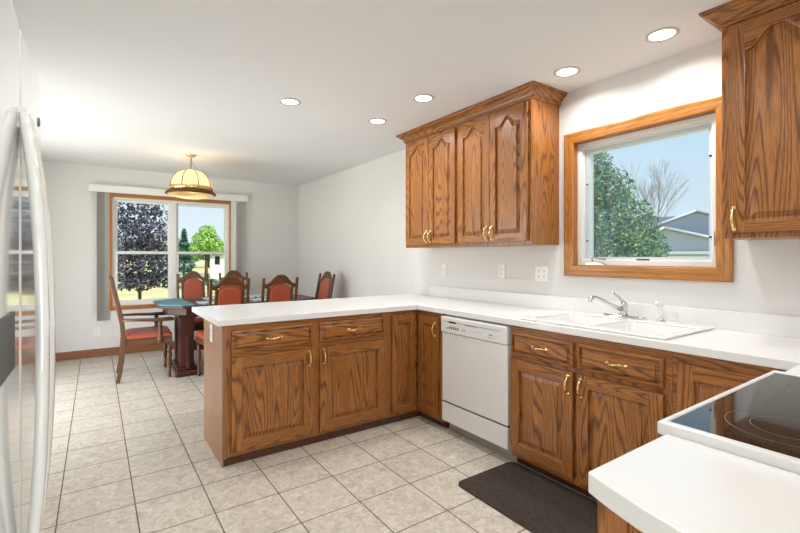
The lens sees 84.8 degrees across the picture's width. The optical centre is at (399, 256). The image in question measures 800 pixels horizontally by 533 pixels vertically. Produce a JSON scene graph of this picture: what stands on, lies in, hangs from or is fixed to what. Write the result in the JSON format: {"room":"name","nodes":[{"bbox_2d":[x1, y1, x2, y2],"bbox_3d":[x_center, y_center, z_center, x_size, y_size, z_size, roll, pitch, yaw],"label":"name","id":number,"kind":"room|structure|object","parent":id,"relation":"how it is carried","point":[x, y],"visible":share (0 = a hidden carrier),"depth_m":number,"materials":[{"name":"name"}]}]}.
{"room":"kitchen","nodes":[
{"label":"kitchen","id":0,"kind":"room"},
{"bbox_2d":[42,161,298,361],"bbox_3d":[-3.275,0.117,6.186,3.832,2.566,0.150,0,0,-35],"label":"wall","id":1,"kind":"structure","parent":0,"point":[270,215],"depth_m":5.65,"materials":[{"name":"paint"}]},
{"bbox_2d":[94,327,99,335],"bbox_3d":[-3.907,0.966,5.650,0.072,0.116,0.008,0,0,-35],"label":"wall outlet","id":2,"kind":"object","parent":1,"relation":"attached to","point":[96,329],"visible":1,"depth_m":5.65,"materials":[{"name":"white plastic"}]},
{"bbox_2d":[56,339,194,360],"bbox_3d":[-3.173,1.239,6.156,3.667,0.105,0.014,0,0,-35],"label":"baseboard","id":3,"kind":"structure","parent":1,"relation":"attached to","point":[72,355],"depth_m":5.69,"materials":[{"name":"brown wood"}]},
{"bbox_2d":[107,193,230,310],"bbox_3d":[-3.191,-0.070,6.198,1.625,1.546,0.165,0,0,-35],"label":"window","id":4,"kind":"structure","parent":1,"relation":"in","point":[173,203],"depth_m":6.16,"materials":[{"name":"brown wood"}]},
{"bbox_2d":[89,184,247,320],"bbox_3d":[-3.137,-0.052,6.121,1.970,1.744,0.087,0,0,-35],"label":"vertical blind","id":5,"kind":"object","parent":4,"relation":"attached to","point":[103,191],"visible":0.91,"depth_m":5.69,"materials":[{"name":"white plastic"}]},
{"bbox_2d":[41,349,597,532],"bbox_3d":[-0.413,1.360,2.193,4.082,0.120,10.074,0,0,-35],"label":"floor","id":6,"kind":"structure","parent":0,"point":[132,455],"depth_m":2.63,"materials":[{"name":"tile"}]},
{"bbox_2d":[0,0,55,532],"bbox_3d":[-1.034,0.417,0.682,0.772,1.765,0.880,0,0,-35],"label":"refrigerator","id":7,"kind":"object","parent":6,"relation":"on","point":[27,281],"visible":1,"depth_m":0.84,"materials":[{"name":"white metal"}]},
{"bbox_2d":[109,275,173,383],"bbox_3d":[-2.850,0.746,4.823,0.597,1.108,0.643,0,0,-33],"label":"armchair","id":8,"kind":"object","parent":6,"relation":"on","point":[160,333],"visible":0.98,"depth_m":4.64,"materials":[{"name":"brown wood"}]},
{"bbox_2d":[176,271,208,330],"bbox_3d":[-2.656,0.746,5.712,0.498,1.108,0.551,0,0,-35],"label":"dining chair","id":9,"kind":"object","parent":6,"relation":"on","point":[191,288],"visible":0.42,"depth_m":5.86,"materials":[{"name":"brown wood"}]},
{"bbox_2d":[195,275,249,375],"bbox_3d":[-1.886,0.746,4.708,0.498,1.108,0.551,0,0,-35],"label":"dining chair","id":10,"kind":"object","parent":6,"relation":"on","point":[230,294],"visible":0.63,"depth_m":4.52,"materials":[{"name":"brown wood"}]},
{"bbox_2d":[219,270,247,294],"bbox_3d":[-2.224,0.746,6.036,0.498,1.108,0.551,0,0,-36],"label":"dining chair","id":11,"kind":"object","parent":6,"relation":"on","point":[232,272],"visible":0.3,"depth_m":6.25,"materials":[{"name":"brown wood"}]},
{"bbox_2d":[154,294,313,377],"bbox_3d":[-1.976,0.911,5.372,1.770,0.778,0.900,0,0,-35],"label":"dining table","id":12,"kind":"object","parent":6,"relation":"on","point":[183,363],"visible":0.48,"depth_m":4.83,"materials":[{"name":"brown wood"}]},
{"bbox_2d":[153,298,193,305],"bbox_3d":[-2.572,0.514,4.938,0.315,0.014,0.875,0,0,-35],"label":"table runner","id":13,"kind":"object","parent":12,"relation":"on","point":[175,301],"visible":1,"depth_m":4.87,"materials":[{"name":"teal fabric"}]},
{"bbox_2d":[196,301,213,304],"bbox_3d":[-2.080,0.515,4.996,0.440,0.012,0.300,0,0,-35],"label":"placemat","id":14,"kind":"object","parent":12,"relation":"on","point":[197,302],"visible":0.44,"depth_m":4.89,"materials":[{"name":"fabric"}]},
{"bbox_2d":[244,294,265,297],"bbox_3d":[-1.870,0.511,5.677,0.221,0.020,0.285,0,0,-39],"label":"magazine","id":15,"kind":"object","parent":12,"relation":"on","point":[257,295],"visible":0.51,"depth_m":5.61,"materials":[{"name":"paper"}]},
{"bbox_2d":[250,298,265,301],"bbox_3d":[-1.614,0.515,5.307,0.360,0.012,0.280,0,0,-35],"label":"placemat","id":16,"kind":"object","parent":12,"relation":"on","point":[254,299],"visible":0.49,"depth_m":5.23,"materials":[{"name":"fabric"}]},
{"bbox_2d":[261,274,298,302],"bbox_3d":[-1.437,0.746,4.965,0.498,1.108,0.551,0,0,-35],"label":"dining chair","id":17,"kind":"object","parent":6,"relation":"on","point":[278,292],"visible":0.41,"depth_m":4.75,"materials":[{"name":"brown wood"}]},
{"bbox_2d":[204,312,387,467],"bbox_3d":[-0.738,0.862,3.248,1.214,0.876,0.618,0,0,-35],"label":"base cabinet","id":18,"kind":"object","parent":6,"relation":"on","point":[270,388],"visible":1,"depth_m":2.97,"materials":[{"name":"brown wood"}]},
{"bbox_2d":[210,324,212,342],"bbox_3d":[-1.262,0.510,2.931,0.008,0.116,0.072,0,0,-35],"label":"wall outlet","id":19,"kind":"object","parent":18,"relation":"attached to","point":[211,325],"visible":1,"depth_m":2.92,"materials":[{"name":"white plastic"}]},
{"bbox_2d":[314,271,335,299],"bbox_3d":[-1.162,0.746,5.650,0.551,1.108,0.498,0,0,-39],"label":"dining chair","id":20,"kind":"object","parent":6,"relation":"on","point":[325,284],"visible":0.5,"depth_m":5.76,"materials":[{"name":"red fabric"}]},
{"bbox_2d":[387,310,448,427],"bbox_3d":[0.200,0.862,3.742,0.890,0.876,0.875,0,0,-35],"label":"base cabinet","id":21,"kind":"object","parent":6,"relation":"on","point":[414,336],"visible":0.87,"depth_m":3.44,"materials":[{"name":"brown wood"}]},
{"bbox_2d":[441,314,516,461],"bbox_3d":[0.731,0.866,3.166,0.594,0.868,0.648,0,0,-35],"label":"dishwasher","id":22,"kind":"object","parent":6,"relation":"on","point":[476,354],"visible":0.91,"depth_m":2.96,"materials":[{"name":"white plastic"}]},
{"bbox_2d":[458,462,597,532],"bbox_3d":[0.771,1.295,2.270,0.485,0.008,0.910,0,0,-35],"label":"floor mat","id":23,"kind":"object","parent":6,"relation":"on","point":[532,500],"visible":0.89,"depth_m":2.32,"materials":[{"name":"brown fabric"}]},
{"bbox_2d":[510,325,672,500],"bbox_3d":[1.190,0.862,2.518,0.658,0.876,0.932,0,0,-35],"label":"base cabinet","id":24,"kind":"object","parent":6,"relation":"on","point":[578,404],"visible":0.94,"depth_m":2.34,"materials":[{"name":"brown wood"}]},
{"bbox_2d":[598,501,641,532],"bbox_3d":[0.624,0.862,0.625,0.303,0.876,0.656,0,0,-35],"label":"base cabinet","id":25,"kind":"object","parent":6,"relation":"on","point":[609,521],"visible":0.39,"depth_m":0.74,"materials":[{"name":"brown wood"}]},
{"bbox_2d":[588,434,799,532],"bbox_3d":[0.618,0.405,0.593,0.362,0.038,0.640,0,0,-35],"label":"countertop","id":26,"kind":"structure","parent":25,"relation":"on","point":[669,483],"depth_m":0.73,"materials":[{"name":"laminate"}]},
{"bbox_2d":[657,370,799,474],"bbox_3d":[1.063,0.735,0.951,0.775,1.069,0.702,0,0,-35],"label":"range","id":27,"kind":"object","parent":6,"relation":"on","point":[758,419],"visible":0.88,"depth_m":0.98,"materials":[{"name":"black glass"}]},
{"bbox_2d":[673,352,786,413],"bbox_3d":[1.784,0.862,1.693,0.622,0.876,1.100,0,0,-35],"label":"base cabinet","id":28,"kind":"object","parent":6,"relation":"on","point":[696,379],"visible":0.25,"depth_m":1.87,"materials":[{"name":"brown wood"}]},
{"bbox_2d":[192,285,799,373],"bbox_3d":[0.380,0.355,2.397,2.144,0.138,3.875,0,0,-35],"label":"countertop","id":29,"kind":"structure","parent":28,"relation":"on","point":[766,340],"depth_m":2.74,"materials":[{"name":"laminate"}]},
{"bbox_2d":[520,311,713,339],"bbox_3d":[1.207,0.463,2.523,0.550,0.182,0.850,0,0,-35],"label":"sink","id":30,"kind":"object","parent":29,"relation":"in","point":[647,328],"visible":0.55,"depth_m":2.52,"materials":[{"name":"ceramic"}]},
{"bbox_2d":[654,301,664,321],"bbox_3d":[1.494,0.313,2.518,0.055,0.117,0.043,0,0,-15],"label":"sprayer","id":31,"kind":"object","parent":30,"relation":"on","point":[656,303],"visible":1,"depth_m":2.51,"materials":[{"name":"silver metal"}]},
{"bbox_2d":[588,291,645,319],"bbox_3d":[1.291,0.291,2.636,0.268,0.160,0.261,0,0,-35],"label":"faucet","id":32,"kind":"object","parent":29,"relation":"on","point":[623,309],"visible":1,"depth_m":2.68,"materials":[{"name":"silver metal"}]},
{"bbox_2d":[11,0,730,185],"bbox_3d":[-0.415,-1.291,2.283,4.582,0.250,10.424,0,0,-35],"label":"ceiling","id":33,"kind":"structure","parent":0,"point":[141,85],"depth_m":2.67,"materials":[{"name":"paint"}]},
{"bbox_2d":[165,154,215,198],"bbox_3d":[-2.393,-0.917,5.018,0.536,0.496,0.536,0,0,-35],"label":"pendant lamp","id":34,"kind":"object","parent":33,"relation":"hanging from","point":[190,183],"visible":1,"depth_m":4.86,"materials":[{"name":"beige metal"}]},
{"bbox_2d":[279,98,300,105],"bbox_3d":[-0.826,-1.162,3.289,0.160,0.006,0.160,0,0,-35],"label":"recessed light","id":35,"kind":"object","parent":33,"relation":"in","point":[286,101],"visible":1,"depth_m":3.28,"materials":[{"name":"white glass"}]},
{"bbox_2d":[368,118,386,123],"bbox_3d":[-0.193,-1.162,3.761,0.160,0.006,0.160,0,0,-35],"label":"recessed light","id":36,"kind":"object","parent":33,"relation":"in","point":[373,120],"visible":1,"depth_m":3.76,"materials":[{"name":"white glass"}]},
{"bbox_2d":[413,94,433,101],"bbox_3d":[0.173,-1.162,3.217,0.160,0.006,0.160,0,0,-35],"label":"recessed light","id":37,"kind":"object","parent":33,"relation":"in","point":[421,97],"visible":1,"depth_m":3.21,"materials":[{"name":"white glass"}]},
{"bbox_2d":[554,66,580,76],"bbox_3d":[1.051,-1.162,2.757,0.160,0.006,0.160,0,0,-35],"label":"recessed light","id":38,"kind":"object","parent":33,"relation":"in","point":[567,71],"visible":1,"depth_m":2.75,"materials":[{"name":"white glass"}]},
{"bbox_2d":[645,27,679,42],"bbox_3d":[1.374,-1.162,2.298,0.160,0.006,0.160,0,0,-35],"label":"recessed light","id":39,"kind":"object","parent":33,"relation":"in","point":[665,33],"visible":1,"depth_m":2.29,"materials":[{"name":"white glass"}]},
{"bbox_2d":[299,39,799,316],"bbox_3d":[1.161,0.117,3.285,0.150,2.566,9.974,0,0,-35],"label":"wall","id":40,"kind":"structure","parent":0,"point":[352,221],"depth_m":3.31,"materials":[{"name":"paint"}]},
{"bbox_2d":[406,125,461,247],"bbox_3d":[0.370,-0.590,3.971,0.366,1.010,0.737,0,0,-35],"label":"upper cabinet","id":41,"kind":"object","parent":40,"relation":"attached to","point":[431,160],"visible":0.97,"depth_m":3.84,"materials":[{"name":"brown wood"}]},
{"bbox_2d":[442,264,446,275],"bbox_3d":[0.421,0.127,4.205,0.016,0.116,0.072,0,0,-35],"label":"light switch","id":42,"kind":"object","parent":40,"relation":"attached to","point":[444,266],"visible":1,"depth_m":4.20,"materials":[{"name":"white plastic"}]},
{"bbox_2d":[498,265,504,278],"bbox_3d":[0.837,0.122,3.612,0.008,0.116,0.072,0,0,-35],"label":"wall outlet","id":43,"kind":"object","parent":40,"relation":"attached to","point":[501,268],"visible":1,"depth_m":3.61,"materials":[{"name":"white plastic"}]},
{"bbox_2d":[458,98,558,246],"bbox_3d":[0.791,-0.590,3.365,0.366,1.010,0.737,0,0,-35],"label":"upper cabinet","id":44,"kind":"object","parent":40,"relation":"attached to","point":[508,157],"visible":1,"depth_m":3.15,"materials":[{"name":"brown wood"}]},
{"bbox_2d":[396,80,567,143],"bbox_3d":[0.575,-1.125,3.664,0.378,0.080,1.615,0,0,-35],"label":"crown molding","id":45,"kind":"structure","parent":44,"relation":"attached to","point":[533,89],"depth_m":3.25,"materials":[{"name":"brown wood"}]},
{"bbox_2d":[535,266,547,281],"bbox_3d":[1.062,0.128,3.288,0.008,0.116,0.116,0,0,-35],"label":"wall outlet","id":46,"kind":"object","parent":40,"relation":"attached to","point":[541,272],"visible":1,"depth_m":3.29,"materials":[{"name":"white plastic"}]},
{"bbox_2d":[430,285,799,337],"bbox_3d":[1.328,0.336,2.894,0.020,0.100,3.600,0,0,-35],"label":"backsplash","id":47,"kind":"structure","parent":40,"relation":"attached to","point":[768,324],"depth_m":2.62,"materials":[{"name":"laminate"}]},
{"bbox_2d":[564,94,733,281],"bbox_3d":[1.510,-0.365,2.745,0.152,0.998,1.004,0,0,-35],"label":"window","id":48,"kind":"structure","parent":40,"relation":"in","point":[580,147],"depth_m":2.71,"materials":[{"name":"brown wood"}]},
{"bbox_2d":[699,0,797,31],"bbox_3d":[1.855,-1.125,1.821,0.378,0.080,0.940,0,0,-35],"label":"crown molding","id":49,"kind":"structure","parent":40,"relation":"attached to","point":[731,12],"depth_m":2.00,"materials":[{"name":"brown wood"}]},
{"bbox_2d":[722,0,799,239],"bbox_3d":[1.859,-0.590,1.825,0.366,1.010,0.800,0,0,-35],"label":"upper cabinet","id":50,"kind":"object","parent":40,"relation":"attached to","point":[761,53],"visible":1,"depth_m":1.94,"materials":[{"name":"brown wood"}]},
{"label":"outside","id":51,"kind":"structure","parent":0,"visible":0},
{"bbox_2d":[118,261,222,299],"bbox_3d":[-29.182,1.950,77.126,280.000,0.200,280.000,0,0,-35],"label":"ground","id":52,"kind":"structure","parent":51,"point":[153,293],"depth_m":23.38,"materials":[{"name":"yellow plant"}]},
{"bbox_2d":[117,239,151,258],"bbox_3d":[-48.195,-0.741,74.993,10.719,5.191,5.620,0,0,-35],"label":"tree","id":53,"kind":"object","parent":52,"relation":"on","point":[118,239],"visible":0.03,"depth_m":74.70,"materials":[{"name":"green plant"}]},
{"bbox_2d":[117,202,180,298],"bbox_3d":[-6.293,0.007,10.526,1.845,3.687,1.572,0,0,-17],"label":"tree","id":54,"kind":"object","parent":52,"relation":"on","point":[147,243],"visible":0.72,"depth_m":10.32,"materials":[{"name":"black plant"}]},
{"bbox_2d":[146,242,167,265],"bbox_3d":[-48.183,-0.687,91.019,10.875,5.082,5.509,0,0,-35],"label":"tree","id":55,"kind":"object","parent":52,"relation":"on","point":[165,242],"visible":0.02,"depth_m":89.36,"materials":[{"name":"green plant"}]},
{"bbox_2d":[178,228,196,287],"bbox_3d":[-12.780,0.074,25.989,2.176,3.551,2.115,0,0,-35],"label":"spruce tree","id":56,"kind":"object","parent":52,"relation":"on","point":[184,240],"visible":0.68,"depth_m":25.91,"materials":[{"name":"green plant"}]},
{"bbox_2d":[178,240,209,267],"bbox_3d":[-32.810,-0.767,75.038,10.840,5.242,5.527,0,0,-35],"label":"tree","id":57,"kind":"object","parent":52,"relation":"on","point":[201,257],"visible":0.04,"depth_m":73.50,"materials":[{"name":"green plant"}]},
{"bbox_2d":[186,225,223,277],"bbox_3d":[-13.662,-0.211,31.007,2.912,4.126,1.998,0,0,-35],"label":"tree","id":58,"kind":"object","parent":52,"relation":"on","point":[206,234],"visible":0.9,"depth_m":30.66,"materials":[{"name":"green plant"}]},
{"bbox_2d":[205,278,218,285],"bbox_3d":[-9.405,1.462,22.060,0.938,0.784,0.768,0,0,-35],"label":"bush","id":59,"kind":"object","parent":52,"relation":"on","point":[215,281],"visible":0.35,"depth_m":21.88,"materials":[{"name":"green plant"}]},
{"bbox_2d":[210,242,223,277],"bbox_3d":[-13.729,0.200,41.160,6.500,3.300,7.000,0,0,-5],"label":"house","id":60,"kind":"structure","parent":52,"relation":"on","point":[216,262],"depth_m":37.97,"materials":[{"name":"white"}]},
{"bbox_2d":[594,151,671,256],"bbox_3d":[5.171,-0.460,11.083,2.430,4.623,2.862,0,0,-35],"label":"evergreen tree","id":61,"kind":"object","parent":52,"relation":"on","point":[608,242],"visible":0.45,"depth_m":10.47,"materials":[{"name":"green plant"}]},
{"bbox_2d":[620,216,676,231],"bbox_3d":[28.548,-1.200,46.150,9.200,6.100,7.000,0,0,31],"label":"house","id":62,"kind":"structure","parent":52,"relation":"on","point":[670,217],"depth_m":45.95,"materials":[{"name":"grey"}]},
{"bbox_2d":[611,158,691,238],"bbox_3d":[11.255,-1.473,19.398,3.003,6.651,3.216,0,0,-15],"label":"bare tree","id":63,"kind":"object","parent":52,"relation":"on","point":[659,173],"visible":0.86,"depth_m":19.38,"materials":[{"name":"grey plant"}]},
{"bbox_2d":[643,209,708,256],"bbox_3d":[19.130,-0.460,27.306,8.246,4.620,9.710,0,0,33],"label":"house","id":64,"kind":"structure","parent":52,"relation":"on","point":[687,234],"depth_m":24.47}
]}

